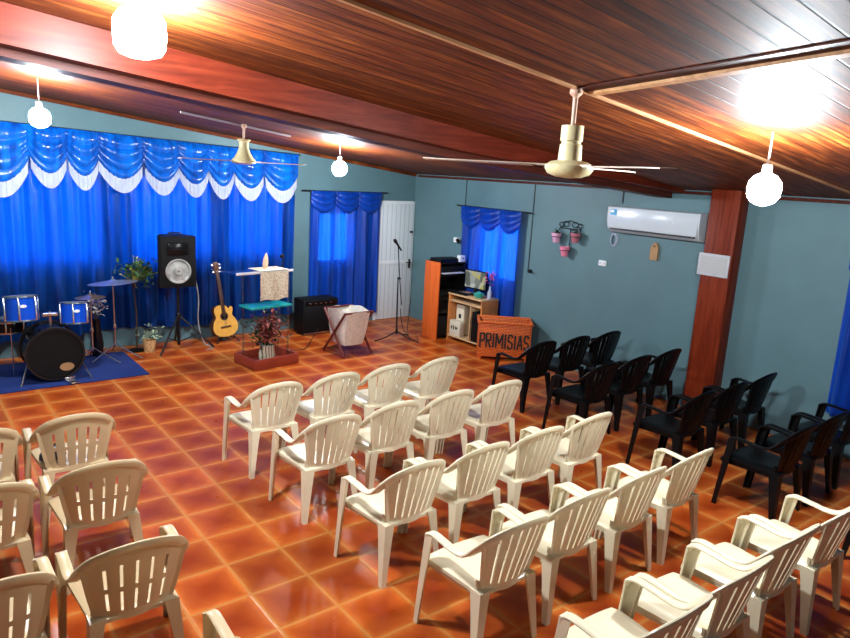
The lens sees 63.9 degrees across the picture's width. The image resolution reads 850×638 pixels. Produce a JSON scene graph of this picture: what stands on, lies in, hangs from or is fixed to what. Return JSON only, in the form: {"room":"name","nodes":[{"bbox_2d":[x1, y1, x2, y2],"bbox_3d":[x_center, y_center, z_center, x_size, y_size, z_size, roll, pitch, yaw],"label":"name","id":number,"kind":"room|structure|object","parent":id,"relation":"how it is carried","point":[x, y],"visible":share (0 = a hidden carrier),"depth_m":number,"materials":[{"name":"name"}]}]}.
{"room":"house of worship","nodes":[
{"label":"house of worship","id":0,"kind":"room"},
{"bbox_2d":[0,92,415,358],"bbox_3d":[-4.015,-1.453,9.093,9.620,3.696,0.140,-6,15,-38],"label":"wall","id":1,"kind":"structure","parent":0,"point":[318,174],"depth_m":10.08,"materials":[{"name":"teal paint"}]},
{"bbox_2d":[0,120,299,342],"bbox_3d":[-3.626,-1.160,9.207,4.321,2.677,0.225,-6,15,-38],"label":"stage curtain","id":2,"kind":"object","parent":1,"relation":"hanging from","point":[74,202],"visible":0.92,"depth_m":9.00,"materials":[{"name":"blue fabric"}]},
{"bbox_2d":[0,88,416,176],"bbox_3d":[-3.898,-2.626,8.777,9.620,1.161,0.018,-6,15,-38],"label":"trim","id":3,"kind":"structure","parent":1,"relation":"attached to","point":[6,91],"depth_m":9.25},
{"bbox_2d":[302,190,387,311],"bbox_3d":[-1.302,-1.063,11.179,1.620,2.039,0.184,-6,15,-38],"label":"window curtain","id":4,"kind":"object","parent":1,"relation":"hanging from","point":[344,225],"visible":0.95,"depth_m":11.15,"materials":[{"name":"blue fabric"}]},
{"bbox_2d":[372,201,414,319],"bbox_3d":[-0.524,-1.014,11.876,0.797,2.060,0.099,-6,15,-38],"label":"door","id":5,"kind":"structure","parent":1,"relation":"in","point":[396,217],"depth_m":11.88,"materials":[{"name":"white paint"}]},
{"bbox_2d":[0,316,849,637],"bbox_3d":[-0.561,1.541,5.093,9.920,0.100,11.700,-6,15,-38],"label":"floor","id":6,"kind":"structure","parent":0,"point":[249,557],"depth_m":5.26,"materials":[{"name":"tile"}]},
{"bbox_2d":[0,428,22,505],"bbox_3d":[-3.022,1.040,4.571,0.569,0.825,0.596,-7,16,-39],"label":"armchair","id":7,"kind":"object","parent":6,"relation":"on","point":[10,438],"visible":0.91,"depth_m":4.52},
{"bbox_2d":[0,478,39,572],"bbox_3d":[-2.509,1.220,3.866,0.569,0.825,0.596,-7,16,-39],"label":"armchair","id":8,"kind":"object","parent":6,"relation":"on","point":[16,522],"visible":0.98,"depth_m":3.80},
{"bbox_2d":[0,556,59,637],"bbox_3d":[-1.976,1.418,3.081,0.569,0.825,0.596,-7,16,-39],"label":"armchair","id":9,"kind":"object","parent":6,"relation":"on","point":[25,598],"visible":1,"depth_m":2.97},
{"bbox_2d":[22,412,115,522],"bbox_3d":[-2.557,0.989,4.935,0.569,0.825,0.596,-6,15,-36],"label":"armchair","id":10,"kind":"object","parent":6,"relation":"on","point":[72,455],"visible":0.94,"depth_m":4.73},
{"bbox_2d":[0,351,149,393],"bbox_3d":[-4.497,0.640,8.000,2.100,0.012,1.160,-6,15,-38],"label":"rug","id":11,"kind":"object","parent":6,"relation":"on","point":[104,367],"visible":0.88,"depth_m":8.06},
{"bbox_2d":[0,316,26,376],"bbox_3d":[-4.816,0.311,7.906,0.387,0.634,0.406,-6,15,-38],"label":"snare drum","id":12,"kind":"object","parent":11,"relation":"on","point":[6,328],"visible":0.52,"depth_m":7.75,"materials":[{"name":"silver metal"}]},
{"bbox_2d":[18,311,92,386],"bbox_3d":[-4.277,0.292,7.801,0.734,0.785,0.477,-6,15,-38],"label":"bass drum","id":13,"kind":"object","parent":11,"relation":"on","point":[50,349],"visible":0.99,"depth_m":7.67,"materials":[{"name":"black metal"}]},
{"bbox_2d":[2,294,39,322],"bbox_3d":[-4.530,-0.121,7.642,0.356,0.326,0.390,-6,15,-36],"label":"tom drum","id":14,"kind":"object","parent":13,"relation":"attached to","point":[16,308],"visible":1,"depth_m":7.51,"materials":[{"name":"blue metal"}]},
{"bbox_2d":[58,301,89,324],"bbox_3d":[-4.116,-0.074,7.989,0.324,0.296,0.365,-5,14,-33],"label":"tom drum","id":15,"kind":"object","parent":13,"relation":"attached to","point":[70,312],"visible":1,"depth_m":7.86,"materials":[{"name":"blue metal"}]},
{"bbox_2d":[64,376,79,383],"bbox_3d":[-4.001,0.690,7.732,0.160,0.044,0.120,13,16,39],"label":"drum pedal","id":16,"kind":"object","parent":11,"relation":"on","point":[71,379],"visible":1,"depth_m":7.74,"materials":[{"name":"silver metal"}]},
{"bbox_2d":[83,291,107,356],"bbox_3d":[-4.222,0.046,8.721,0.316,0.877,0.316,-1,13,-20],"label":"flower arrangement","id":17,"kind":"object","parent":11,"relation":"on","point":[98,342],"visible":0.87,"depth_m":8.71,"materials":[{"name":"white plant"}]},
{"bbox_2d":[74,291,120,363],"bbox_3d":[-4.179,0.088,8.463,0.596,0.908,0.552,-6,15,-38],"label":"cymbal stand","id":18,"kind":"object","parent":11,"relation":"on","point":[89,296],"visible":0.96,"depth_m":8.38,"materials":[{"name":"silver metal"}]},
{"bbox_2d":[88,276,142,362],"bbox_3d":[-3.980,-0.023,8.674,0.608,1.058,0.632,-6,15,-38],"label":"cymbal stand","id":19,"kind":"object","parent":11,"relation":"on","point":[113,281],"visible":1,"depth_m":8.58,"materials":[{"name":"silver metal"}]},
{"bbox_2d":[38,458,147,595],"bbox_3d":[-2.039,1.168,4.232,0.569,0.825,0.596,-6,15,-36],"label":"armchair","id":20,"kind":"object","parent":6,"relation":"on","point":[98,506],"visible":0.98,"depth_m":4.04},
{"bbox_2d":[55,524,188,637],"bbox_3d":[-1.511,1.367,3.445,0.569,0.825,0.596,-6,15,-36],"label":"armchair","id":21,"kind":"object","parent":6,"relation":"on","point":[136,578],"visible":1,"depth_m":3.26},
{"bbox_2d":[113,256,157,352],"bbox_3d":[-3.756,-0.201,9.046,0.705,1.298,0.286,-6,15,-38],"label":"artificial tree","id":22,"kind":"object","parent":6,"relation":"on","point":[146,271],"visible":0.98,"depth_m":8.94,"materials":[{"name":"green plant"}]},
{"bbox_2d":[135,323,164,352],"bbox_3d":[-3.686,0.239,9.168,0.323,0.395,0.358,12,15,37],"label":"potted plant","id":23,"kind":"object","parent":6,"relation":"on","point":[149,344],"visible":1,"depth_m":9.12,"materials":[{"name":"green plant"}]},
{"bbox_2d":[160,287,214,355],"bbox_3d":[-3.214,-0.017,9.318,0.620,0.874,0.893,1,12,-8],"label":"speaker stand","id":24,"kind":"object","parent":6,"relation":"on","point":[178,314],"visible":0.95,"depth_m":9.30,"materials":[{"name":"black metal"}]},
{"bbox_2d":[157,232,195,287],"bbox_3d":[-3.349,-0.805,9.130,0.470,0.727,0.362,-5,14,-33],"label":"loudspeaker","id":25,"kind":"object","parent":24,"relation":"on","point":[176,251],"visible":1,"depth_m":9.00,"materials":[{"name":"black plastic"}]},
{"bbox_2d":[196,282,213,349],"bbox_3d":[-3.035,-0.088,9.425,0.282,1.004,0.164,12,15,36],"label":"cable","id":26,"kind":"object","parent":25,"relation":"hanging from","point":[196,282],"visible":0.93,"depth_m":9.48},
{"bbox_2d":[202,609,240,637],"bbox_3d":[-1.052,1.539,2.759,0.569,0.825,0.596,-6,15,-36],"label":"armchair","id":27,"kind":"object","parent":6,"relation":"on","point":[214,624],"visible":1,"depth_m":2.97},
{"bbox_2d":[217,334,239,343],"bbox_3d":[-2.925,0.107,9.909,0.355,0.418,0.354,-6,15,-38],"label":"guitar stand","id":28,"kind":"object","parent":6,"relation":"on","point":[233,334],"visible":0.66,"depth_m":9.89,"materials":[{"name":"black metal"}]},
{"bbox_2d":[210,262,237,336],"bbox_3d":[-2.906,-0.277,9.819,0.391,1.086,0.187,-8,17,-43],"label":"acoustic guitar","id":29,"kind":"object","parent":28,"relation":"on","point":[223,323],"visible":1,"depth_m":9.79,"materials":[{"name":"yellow wood"}]},
{"bbox_2d":[222,381,302,478],"bbox_3d":[-1.367,0.860,5.850,0.569,0.825,0.596,-6,15,-38],"label":"armchair","id":30,"kind":"object","parent":6,"relation":"on","point":[257,420],"visible":0.98,"depth_m":5.66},
{"bbox_2d":[234,254,298,370],"bbox_3d":[-2.114,-0.110,8.742,0.505,1.429,0.860,14,16,41],"label":"lectern","id":31,"kind":"object","parent":6,"relation":"on","point":[249,359],"visible":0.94,"depth_m":8.79,"materials":[{"name":"red paint"}]},
{"bbox_2d":[239,308,291,359],"bbox_3d":[-2.046,0.217,8.756,0.732,0.745,0.436,-6,15,-38],"label":"potted plant","id":32,"kind":"object","parent":31,"relation":"on","point":[266,350],"visible":0.99,"depth_m":8.71,"materials":[{"name":"red plant"}]},
{"bbox_2d":[239,300,291,310],"bbox_3d":[-2.056,-0.179,8.788,0.300,0.030,0.600,14,16,41],"label":"shelf","id":33,"kind":"object","parent":31,"relation":"attached to","point":[275,303],"depth_m":8.72,"materials":[{"name":"teal glass"}]},
{"bbox_2d":[234,345,298,370],"bbox_3d":[-2.081,0.509,8.950,0.505,0.136,0.660,14,16,41],"label":"tray","id":34,"kind":"object","parent":31,"relation":"on","point":[249,359],"depth_m":8.83,"materials":[{"name":"red paint"}]},
{"bbox_2d":[248,266,288,300],"bbox_3d":[-2.006,-0.453,8.738,0.288,0.391,0.420,14,16,41],"label":"cloth","id":35,"kind":"object","parent":31,"relation":"hanging from","point":[273,285],"visible":0.99,"depth_m":8.65,"materials":[{"name":"fabric"}]},
{"bbox_2d":[268,414,361,524],"bbox_3d":[-0.807,1.035,5.182,0.569,0.825,0.596,-6,15,-37],"label":"armchair","id":36,"kind":"object","parent":6,"relation":"on","point":[313,455],"visible":0.99,"depth_m":4.99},
{"bbox_2d":[294,294,337,334],"bbox_3d":[-1.710,-0.064,10.711,0.620,0.560,0.328,-7,16,-40],"label":"amplifier","id":37,"kind":"object","parent":6,"relation":"on","point":[310,316],"visible":0.88,"depth_m":10.54,"materials":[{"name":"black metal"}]},
{"bbox_2d":[305,304,336,331],"bbox_3d":[-1.621,-0.017,10.612,0.560,0.400,0.012,-7,16,-40],"label":"grille","id":38,"kind":"object","parent":37,"relation":"attached to","point":[315,315],"depth_m":10.55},
{"bbox_2d":[282,372,359,453],"bbox_3d":[-0.917,0.809,6.209,0.569,0.825,0.596,-6,15,-38],"label":"armchair","id":39,"kind":"object","parent":6,"relation":"on","point":[319,408],"visible":0.8,"depth_m":6.00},
{"bbox_2d":[323,304,373,357],"bbox_3d":[-1.089,0.149,9.634,0.506,0.650,0.564,-8,16,-41],"label":"basket","id":40,"kind":"object","parent":6,"relation":"on","point":[348,323],"visible":1,"depth_m":9.48,"materials":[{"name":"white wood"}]},
{"bbox_2d":[340,363,410,427],"bbox_3d":[-0.470,0.757,6.570,0.569,0.825,0.596,-6,15,-37],"label":"armchair","id":41,"kind":"object","parent":6,"relation":"on","point":[371,398],"visible":0.77,"depth_m":6.35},
{"bbox_2d":[334,400,419,488],"bbox_3d":[-0.371,0.979,5.559,0.569,0.825,0.596,-6,15,-38],"label":"armchair","id":42,"kind":"object","parent":6,"relation":"on","point":[378,438],"visible":0.8,"depth_m":5.34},
{"bbox_2d":[334,458,445,588],"bbox_3d":[-0.201,1.220,4.474,0.569,0.825,0.596,-7,16,-39],"label":"armchair","id":43,"kind":"object","parent":6,"relation":"on","point":[392,503],"visible":0.99,"depth_m":4.29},
{"bbox_2d":[374,247,418,342],"bbox_3d":[-0.367,-0.371,10.342,0.730,1.459,0.491,-6,15,-38],"label":"microphone stand","id":44,"kind":"object","parent":6,"relation":"on","point":[398,278],"visible":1,"depth_m":10.44,"materials":[{"name":"black metal"}]},
{"bbox_2d":[391,356,457,438],"bbox_3d":[0.000,0.711,6.907,0.569,0.825,0.596,-7,15,-39],"label":"armchair","id":45,"kind":"object","parent":6,"relation":"on","point":[423,390],"visible":0.8,"depth_m":6.69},
{"bbox_2d":[389,389,473,466],"bbox_3d":[0.086,0.930,5.908,0.569,0.825,0.596,-6,15,-38],"label":"armchair","id":46,"kind":"object","parent":6,"relation":"on","point":[432,427],"visible":0.79,"depth_m":5.70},
{"bbox_2d":[422,260,464,339],"bbox_3d":[0.292,-0.322,10.865,0.520,1.220,0.360,-6,15,-38],"label":"equipment rack","id":47,"kind":"object","parent":6,"relation":"on","point":[437,288],"visible":0.81,"depth_m":10.71,"materials":[{"name":"orange laminate"}]},
{"bbox_2d":[430,256,458,262],"bbox_3d":[0.333,-0.936,10.709,0.440,0.050,0.265,-6,15,-38],"label":"mixer","id":48,"kind":"object","parent":47,"relation":"on","point":[436,259],"visible":1,"depth_m":10.62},
{"bbox_2d":[439,285,461,291],"bbox_3d":[0.307,-0.486,10.822,0.476,0.020,0.330,-6,15,-38],"label":"shelf","id":49,"kind":"object","parent":47,"relation":"attached to","point":[443,288],"depth_m":10.83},
{"bbox_2d":[440,275,462,277],"bbox_3d":[0.320,-0.700,10.776,0.476,0.020,0.330,-6,15,-38],"label":"shelf","id":50,"kind":"object","parent":47,"relation":"attached to","point":[457,276],"depth_m":10.69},
{"bbox_2d":[440,264,463,275],"bbox_3d":[0.375,-0.764,10.680,0.460,0.140,0.350,-6,15,-38],"label":"printer","id":51,"kind":"object","parent":47,"relation":"on","point":[446,269],"visible":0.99,"depth_m":10.61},
{"bbox_2d":[441,272,463,274],"bbox_3d":[0.435,-0.713,10.578,0.400,0.012,0.100,-6,15,-38],"label":"paper tray","id":52,"kind":"object","parent":51,"relation":"on","point":[442,273],"depth_m":10.58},
{"bbox_2d":[404,441,509,543],"bbox_3d":[0.255,1.171,4.825,0.569,0.825,0.596,-6,15,-38],"label":"armchair","id":53,"kind":"object","parent":6,"relation":"on","point":[459,485],"visible":0.81,"depth_m":4.61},
{"bbox_2d":[446,291,498,344],"bbox_3d":[0.723,0.005,10.564,0.360,0.755,0.762,-6,15,-38],"label":"computer desk","id":54,"kind":"object","parent":6,"relation":"on","point":[486,306],"visible":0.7,"depth_m":10.42,"materials":[{"name":"laminate"}]},
{"bbox_2d":[449,319,464,336],"bbox_3d":[0.502,0.142,10.709,0.102,0.240,0.260,-5,15,-35],"label":"storage box","id":55,"kind":"object","parent":54,"relation":"on","point":[457,327],"visible":1,"depth_m":10.64,"materials":[{"name":"beige cardboard"}]},
{"bbox_2d":[448,334,476,344],"bbox_3d":[0.710,0.305,10.631,0.330,0.022,0.715,-6,15,-38],"label":"shelf","id":56,"kind":"object","parent":54,"relation":"attached to","point":[465,338],"depth_m":10.58,"materials":[{"name":"laminate"}]},
{"bbox_2d":[456,304,469,334],"bbox_3d":[0.600,0.007,10.793,0.143,0.480,0.170,-7,16,-41],"label":"storage box","id":57,"kind":"object","parent":54,"relation":"on","point":[463,311],"visible":0.52,"depth_m":10.73,"materials":[{"name":"beige cardboard"}]},
{"bbox_2d":[450,298,480,308],"bbox_3d":[0.717,-0.244,10.495,0.280,0.022,0.715,-6,15,-38],"label":"shelf","id":58,"kind":"object","parent":54,"relation":"attached to","point":[473,304],"depth_m":10.52,"materials":[{"name":"laminate"}]},
{"bbox_2d":[470,311,480,342],"bbox_3d":[0.868,0.120,10.383,0.283,0.460,0.180,-6,15,-38],"label":"computer tower","id":59,"kind":"object","parent":54,"relation":"on","point":[474,327],"visible":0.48,"depth_m":10.31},
{"bbox_2d":[464,269,487,295],"bbox_3d":[0.785,-0.557,10.494,0.440,0.380,0.200,15,17,43],"label":"computer monitor","id":60,"kind":"object","parent":54,"relation":"on","point":[474,279],"visible":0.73,"depth_m":10.47,"materials":[{"name":"black"}]},
{"bbox_2d":[485,270,494,298],"bbox_3d":[0.964,-0.525,10.236,0.175,0.445,0.124,11,14,33],"label":"flower vase","id":61,"kind":"object","parent":54,"relation":"on","point":[489,294],"visible":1,"depth_m":10.22,"materials":[{"name":"purple plant"}]},
{"bbox_2d":[413,508,548,637],"bbox_3d":[0.344,1.387,3.838,0.569,0.825,0.596,-6,15,-37],"label":"armchair","id":62,"kind":"object","parent":6,"relation":"on","point":[482,566],"visible":1,"depth_m":3.69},
{"bbox_2d":[440,380,521,469],"bbox_3d":[0.545,0.881,6.256,0.569,0.825,0.596,-6,15,-37],"label":"armchair","id":63,"kind":"object","parent":6,"relation":"on","point":[481,416],"visible":0.72,"depth_m":6.05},
{"bbox_2d":[476,315,533,361],"bbox_3d":[1.136,0.278,9.853,0.788,0.565,0.458,4,12,3],"label":"wicker box","id":64,"kind":"object","parent":6,"relation":"on","point":[511,336],"visible":0.9,"depth_m":9.64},
{"bbox_2d":[464,426,564,520],"bbox_3d":[0.705,1.120,5.183,0.569,0.825,0.596,-6,15,-37],"label":"armchair","id":65,"kind":"object","parent":6,"relation":"on","point":[518,468],"visible":0.79,"depth_m":4.97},
{"bbox_2d":[491,340,556,412],"bbox_3d":[1.155,0.585,7.800,0.569,0.825,0.596,-6,15,-38],"label":"armchair","id":66,"kind":"object","parent":6,"relation":"on","point":[523,371],"visible":0.99,"depth_m":7.61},
{"bbox_2d":[497,483,610,625],"bbox_3d":[0.784,1.332,4.210,0.569,0.825,0.596,-6,15,-38],"label":"armchair","id":67,"kind":"object","parent":6,"relation":"on","point":[561,538],"visible":0.88,"depth_m":4.00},
{"bbox_2d":[527,335,590,404],"bbox_3d":[1.619,0.537,8.145,0.569,0.825,0.596,-6,15,-37],"label":"armchair","id":68,"kind":"object","parent":6,"relation":"on","point":[559,365],"visible":0.75,"depth_m":7.92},
{"bbox_2d":[526,412,611,499],"bbox_3d":[1.157,1.069,5.540,0.569,0.825,0.596,-6,15,-38],"label":"armchair","id":69,"kind":"object","parent":6,"relation":"on","point":[570,452],"visible":0.7,"depth_m":5.33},
{"bbox_2d":[542,362,618,438],"bbox_3d":[1.641,0.775,7.042,0.569,0.825,0.596,-6,15,-38],"label":"armchair","id":70,"kind":"object","parent":6,"relation":"on","point":[583,394],"visible":0.98,"depth_m":6.89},
{"bbox_2d":[566,331,620,367],"bbox_3d":[2.077,0.488,8.497,0.569,0.825,0.596,-6,15,-38],"label":"armchair","id":71,"kind":"object","parent":6,"relation":"on","point":[592,358],"visible":0.68,"depth_m":8.28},
{"bbox_2d":[560,464,666,593],"bbox_3d":[1.242,1.283,4.560,0.569,0.825,0.596,-7,16,-39],"label":"armchair","id":72,"kind":"object","parent":6,"relation":"on","point":[621,513],"visible":0.77,"depth_m":4.35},
{"bbox_2d":[589,355,651,431],"bbox_3d":[2.091,0.723,7.405,0.569,0.825,0.596,-7,16,-39],"label":"armchair","id":73,"kind":"object","parent":6,"relation":"on","point":[619,388],"visible":0.69,"depth_m":7.18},
{"bbox_2d":[554,576,712,637],"bbox_3d":[0.962,1.560,3.194,0.569,0.825,0.596,-7,15,-38],"label":"armchair","id":74,"kind":"object","parent":6,"relation":"on","point":[611,622],"visible":1,"depth_m":3.29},
{"bbox_2d":[611,348,681,416],"bbox_3d":[2.544,0.671,7.763,0.569,0.825,0.596,-7,16,-39],"label":"armchair","id":75,"kind":"object","parent":6,"relation":"on","point":[661,376],"visible":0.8,"depth_m":7.54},
{"bbox_2d":[600,448,713,565],"bbox_3d":[1.696,1.233,4.915,0.569,0.825,0.596,-7,16,-39],"label":"armchair","id":76,"kind":"object","parent":6,"relation":"on","point":[673,493],"visible":0.72,"depth_m":4.71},
{"bbox_2d":[625,390,715,465],"bbox_3d":[2.292,0.977,6.270,0.569,0.825,0.596,-7,16,-39],"label":"armchair","id":77,"kind":"object","parent":6,"relation":"on","point":[663,423],"visible":0.99,"depth_m":6.16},
{"bbox_2d":[630,543,774,637],"bbox_3d":[1.415,1.509,3.550,0.569,0.825,0.596,-7,16,-39],"label":"armchair","id":78,"kind":"object","parent":6,"relation":"on","point":[725,613],"visible":0.84,"depth_m":3.48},
{"bbox_2d":[663,381,748,466],"bbox_3d":[2.751,0.928,6.619,0.569,0.825,0.596,-6,15,-37],"label":"armchair","id":79,"kind":"object","parent":6,"relation":"on","point":[724,412],"visible":0.77,"depth_m":6.40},
{"bbox_2d":[696,372,777,447],"bbox_3d":[3.211,0.875,6.987,0.569,0.825,0.596,-7,16,-39],"label":"armchair","id":80,"kind":"object","parent":6,"relation":"on","point":[756,396],"visible":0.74,"depth_m":6.77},
{"bbox_2d":[681,515,820,637],"bbox_3d":[1.857,1.456,3.917,0.569,0.825,0.596,-6,15,-37],"label":"armchair","id":81,"kind":"object","parent":6,"relation":"on","point":[777,578],"visible":0.83,"depth_m":3.81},
{"bbox_2d":[711,423,818,519],"bbox_3d":[2.800,1.157,5.562,0.569,0.825,0.596,-6,15,-38],"label":"armchair","id":82,"kind":"object","parent":6,"relation":"on","point":[753,457],"visible":0.98,"depth_m":5.47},
{"bbox_2d":[741,494,849,635],"bbox_3d":[2.330,1.411,4.249,0.569,0.825,0.596,-6,15,-37],"label":"armchair","id":83,"kind":"object","parent":6,"relation":"on","point":[818,554],"visible":0.8,"depth_m":4.11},
{"bbox_2d":[748,410,849,506],"bbox_3d":[3.264,1.108,5.915,0.569,0.825,0.596,-6,15,-37],"label":"armchair","id":84,"kind":"object","parent":6,"relation":"on","point":[827,430],"visible":0.74,"depth_m":5.71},
{"bbox_2d":[795,403,849,489],"bbox_3d":[3.728,1.055,6.283,0.569,0.825,0.596,-6,15,-38],"label":"armchair","id":85,"kind":"object","parent":6,"relation":"on","point":[842,438],"visible":0.56,"depth_m":6.07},
{"bbox_2d":[841,529,849,559],"bbox_3d":[3.405,1.355,4.798,0.569,0.825,0.596,-6,15,-37],"label":"armchair","id":86,"kind":"object","parent":6,"relation":"on","point":[846,544],"visible":0.64,"depth_m":4.88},
{"bbox_2d":[0,0,849,198],"bbox_3d":[-0.386,-1.571,4.427,9.920,1.251,11.700,-6,15,-38],"label":"ceiling","id":87,"kind":"structure","parent":0,"point":[334,46],"depth_m":3.60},
{"bbox_2d":[28,78,50,127],"bbox_3d":[-3.709,-2.070,6.543,0.190,0.460,0.190,-6,15,-38],"label":"bulb","id":88,"kind":"object","parent":87,"relation":"hanging from","point":[39,117],"visible":1,"depth_m":6.51,"materials":[{"name":"white"}]},
{"bbox_2d":[112,0,166,59],"bbox_3d":[-1.354,-1.388,3.232,0.240,0.290,0.240,-6,15,-38],"label":"bulb","id":89,"kind":"object","parent":87,"relation":"hanging from","point":[138,30],"visible":1,"depth_m":3.15,"materials":[{"name":"white"}]},
{"bbox_2d":[133,0,144,6],"bbox_3d":[-1.348,-1.496,3.208,0.056,0.059,0.056,-6,15,-38],"label":"socket","id":90,"kind":"object","parent":89,"relation":"attached to","point":[135,2],"depth_m":3.19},
{"bbox_2d":[180,111,290,136],"bbox_3d":[-2.154,-2.242,7.862,1.330,0.174,0.024,-6,15,-38],"label":"trim","id":91,"kind":"structure","parent":87,"relation":"attached to","point":[182,112],"depth_m":7.80,"materials":[{"name":"white paint"}]},
{"bbox_2d":[180,124,306,164],"bbox_3d":[-2.247,-2.030,7.888,1.283,0.460,1.397,-6,15,-38],"label":"ceiling fan","id":92,"kind":"object","parent":87,"relation":"hanging from","point":[243,156],"visible":1,"depth_m":7.89,"materials":[{"name":"beige metal"}]},
{"bbox_2d":[0,47,671,197],"bbox_3d":[-0.889,-1.653,5.061,9.620,1.275,0.220,-6,15,-38],"label":"ceiling beam","id":93,"kind":"structure","parent":87,"relation":"attached to","point":[7,55],"depth_m":4.88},
{"bbox_2d":[332,145,346,175],"bbox_3d":[-1.091,-2.025,8.726,0.190,0.387,0.190,-6,15,-38],"label":"bulb","id":94,"kind":"object","parent":87,"relation":"hanging from","point":[339,168],"visible":1,"depth_m":8.69,"materials":[{"name":"white"}]},
{"bbox_2d":[0,1,684,192],"bbox_3d":[-0.770,-1.655,4.908,9.620,1.215,0.160,-6,15,-38],"label":"beam","id":95,"kind":"structure","parent":87,"relation":"attached to","point":[25,30],"depth_m":4.50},
{"bbox_2d":[423,87,678,177],"bbox_3d":[0.926,-0.995,3.684,1.376,0.473,1.403,-6,15,-38],"label":"ceiling fan","id":96,"kind":"object","parent":87,"relation":"hanging from","point":[569,164],"visible":1,"depth_m":3.64,"materials":[{"name":"beige metal"}]},
{"bbox_2d":[337,0,849,193],"bbox_3d":[0.487,-1.243,3.356,9.580,1.141,0.026,-6,15,-38],"label":"trim","id":97,"kind":"structure","parent":87,"relation":"attached to","point":[352,3],"depth_m":3.43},
{"bbox_2d":[579,39,849,91],"bbox_3d":[1.794,-0.826,1.713,0.078,0.143,4.357,-3,13,-26],"label":"trim","id":98,"kind":"structure","parent":87,"relation":"attached to","point":[843,44],"depth_m":2.79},
{"bbox_2d":[588,49,849,95],"bbox_3d":[1.842,-0.817,1.754,0.044,0.152,4.349,-3,13,-26],"label":"trim","id":99,"kind":"structure","parent":87,"relation":"attached to","point":[840,54],"depth_m":2.85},
{"bbox_2d":[747,131,781,205],"bbox_3d":[2.021,-0.884,4.020,0.190,0.430,0.190,-6,15,-38],"label":"bulb","id":100,"kind":"object","parent":87,"relation":"hanging from","point":[764,189],"visible":1,"depth_m":3.99,"materials":[{"name":"white"}]},
{"bbox_2d":[762,164,772,173],"bbox_3d":[2.021,-0.885,4.020,0.056,0.059,0.056,-6,15,-38],"label":"socket","id":101,"kind":"object","parent":100,"relation":"attached to","point":[767,168],"depth_m":4.00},
{"bbox_2d":[409,174,849,458],"bbox_3d":[3.345,-0.191,7.805,0.140,2.580,11.400,-6,15,-38],"label":"wall","id":102,"kind":"structure","parent":0,"point":[794,273],"depth_m":8.22,"materials":[{"name":"teal paint"}]},
{"bbox_2d":[457,204,530,316],"bbox_3d":[0.943,-0.863,10.488,0.194,1.667,1.619,-7,16,-40],"label":"window curtain","id":103,"kind":"object","parent":102,"relation":"hanging from","point":[490,236],"visible":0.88,"depth_m":10.33,"materials":[{"name":"blue fabric"}]},
{"bbox_2d":[461,222,519,316],"bbox_3d":[0.960,-0.853,10.507,0.153,1.640,1.300,-6,15,-38],"label":"drape","id":104,"kind":"object","parent":103,"relation":"hanging from","point":[488,247],"depth_m":10.33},
{"bbox_2d":[527,184,535,271],"bbox_3d":[1.540,-1.311,9.834,0.010,1.280,0.014,-6,15,-38],"label":"conduit","id":105,"kind":"object","parent":102,"relation":"attached to","point":[535,184],"visible":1,"depth_m":9.83,"materials":[{"name":"metal"}]},
{"bbox_2d":[551,220,581,250],"bbox_3d":[1.915,-1.133,9.245,0.150,0.411,0.476,-6,15,-38],"label":"pot rack","id":106,"kind":"object","parent":102,"relation":"attached to","point":[579,229],"visible":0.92,"depth_m":9.26,"materials":[{"name":"black metal"}]},
{"bbox_2d":[551,227,561,242],"bbox_3d":[1.812,-1.158,9.371,0.146,0.205,0.146,-6,15,-38],"label":"flower pot","id":107,"kind":"object","parent":106,"relation":"in","point":[557,234],"visible":1,"depth_m":9.34,"materials":[{"name":"ceramic"}]},
{"bbox_2d":[560,246,570,256],"bbox_3d":[1.905,-0.922,9.285,0.146,0.130,0.146,-6,15,-38],"label":"flower pot","id":108,"kind":"object","parent":106,"relation":"in","point":[567,248],"visible":1,"depth_m":9.24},
{"bbox_2d":[570,227,580,242],"bbox_3d":[2.017,-1.122,9.113,0.146,0.205,0.146,-6,15,-38],"label":"flower pot","id":109,"kind":"object","parent":106,"relation":"in","point":[576,233],"visible":1,"depth_m":9.08,"materials":[{"name":"ceramic"}]},
{"bbox_2d":[410,312,735,416],"bbox_3d":[1.611,0.522,9.999,0.016,0.080,6.100,-6,15,-38],"label":"baseboard","id":110,"kind":"structure","parent":102,"relation":"attached to","point":[662,395],"depth_m":8.44,"materials":[{"name":"teal paint"}]},
{"bbox_2d":[418,175,849,203],"bbox_3d":[3.285,-1.385,7.578,0.024,0.035,11.000,-6,15,-38],"label":"trim","id":111,"kind":"structure","parent":102,"relation":"attached to","point":[428,176],"depth_m":9.02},
{"bbox_2d":[649,243,658,260],"bbox_3d":[2.785,-0.821,8.278,0.050,0.210,0.104,-6,15,-38],"label":"tag","id":112,"kind":"object","parent":102,"relation":"attached to","point":[654,250],"visible":1,"depth_m":8.27,"materials":[{"name":"beige wood"}]},
{"bbox_2d":[607,205,708,241],"bbox_3d":[2.751,-1.147,8.133,0.224,0.325,1.250,-6,15,-38],"label":"air conditioner","id":113,"kind":"object","parent":102,"relation":"attached to","point":[671,224],"visible":0.98,"depth_m":7.99,"materials":[{"name":"white paint"}]},
{"bbox_2d":[682,189,748,409],"bbox_3d":[3.260,-0.174,7.655,0.200,2.600,0.335,-6,15,-38],"label":"column","id":114,"kind":"structure","parent":102,"relation":"attached to","point":[728,211],"depth_m":7.55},
{"bbox_2d":[696,252,730,278],"bbox_3d":[3.180,-0.594,7.515,0.019,0.245,0.360,-6,15,-38],"label":"paper sheet","id":115,"kind":"object","parent":114,"relation":"attached to","point":[715,265],"visible":1,"depth_m":7.50,"materials":[{"name":"paper"}]},
{"bbox_2d":[826,263,849,418],"bbox_3d":[4.462,0.264,6.150,0.206,1.667,1.378,-7,16,-40],"label":"window curtain","id":116,"kind":"object","parent":102,"relation":"hanging from","point":[839,392],"visible":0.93,"depth_m":6.67,"materials":[{"name":"blue fabric"}]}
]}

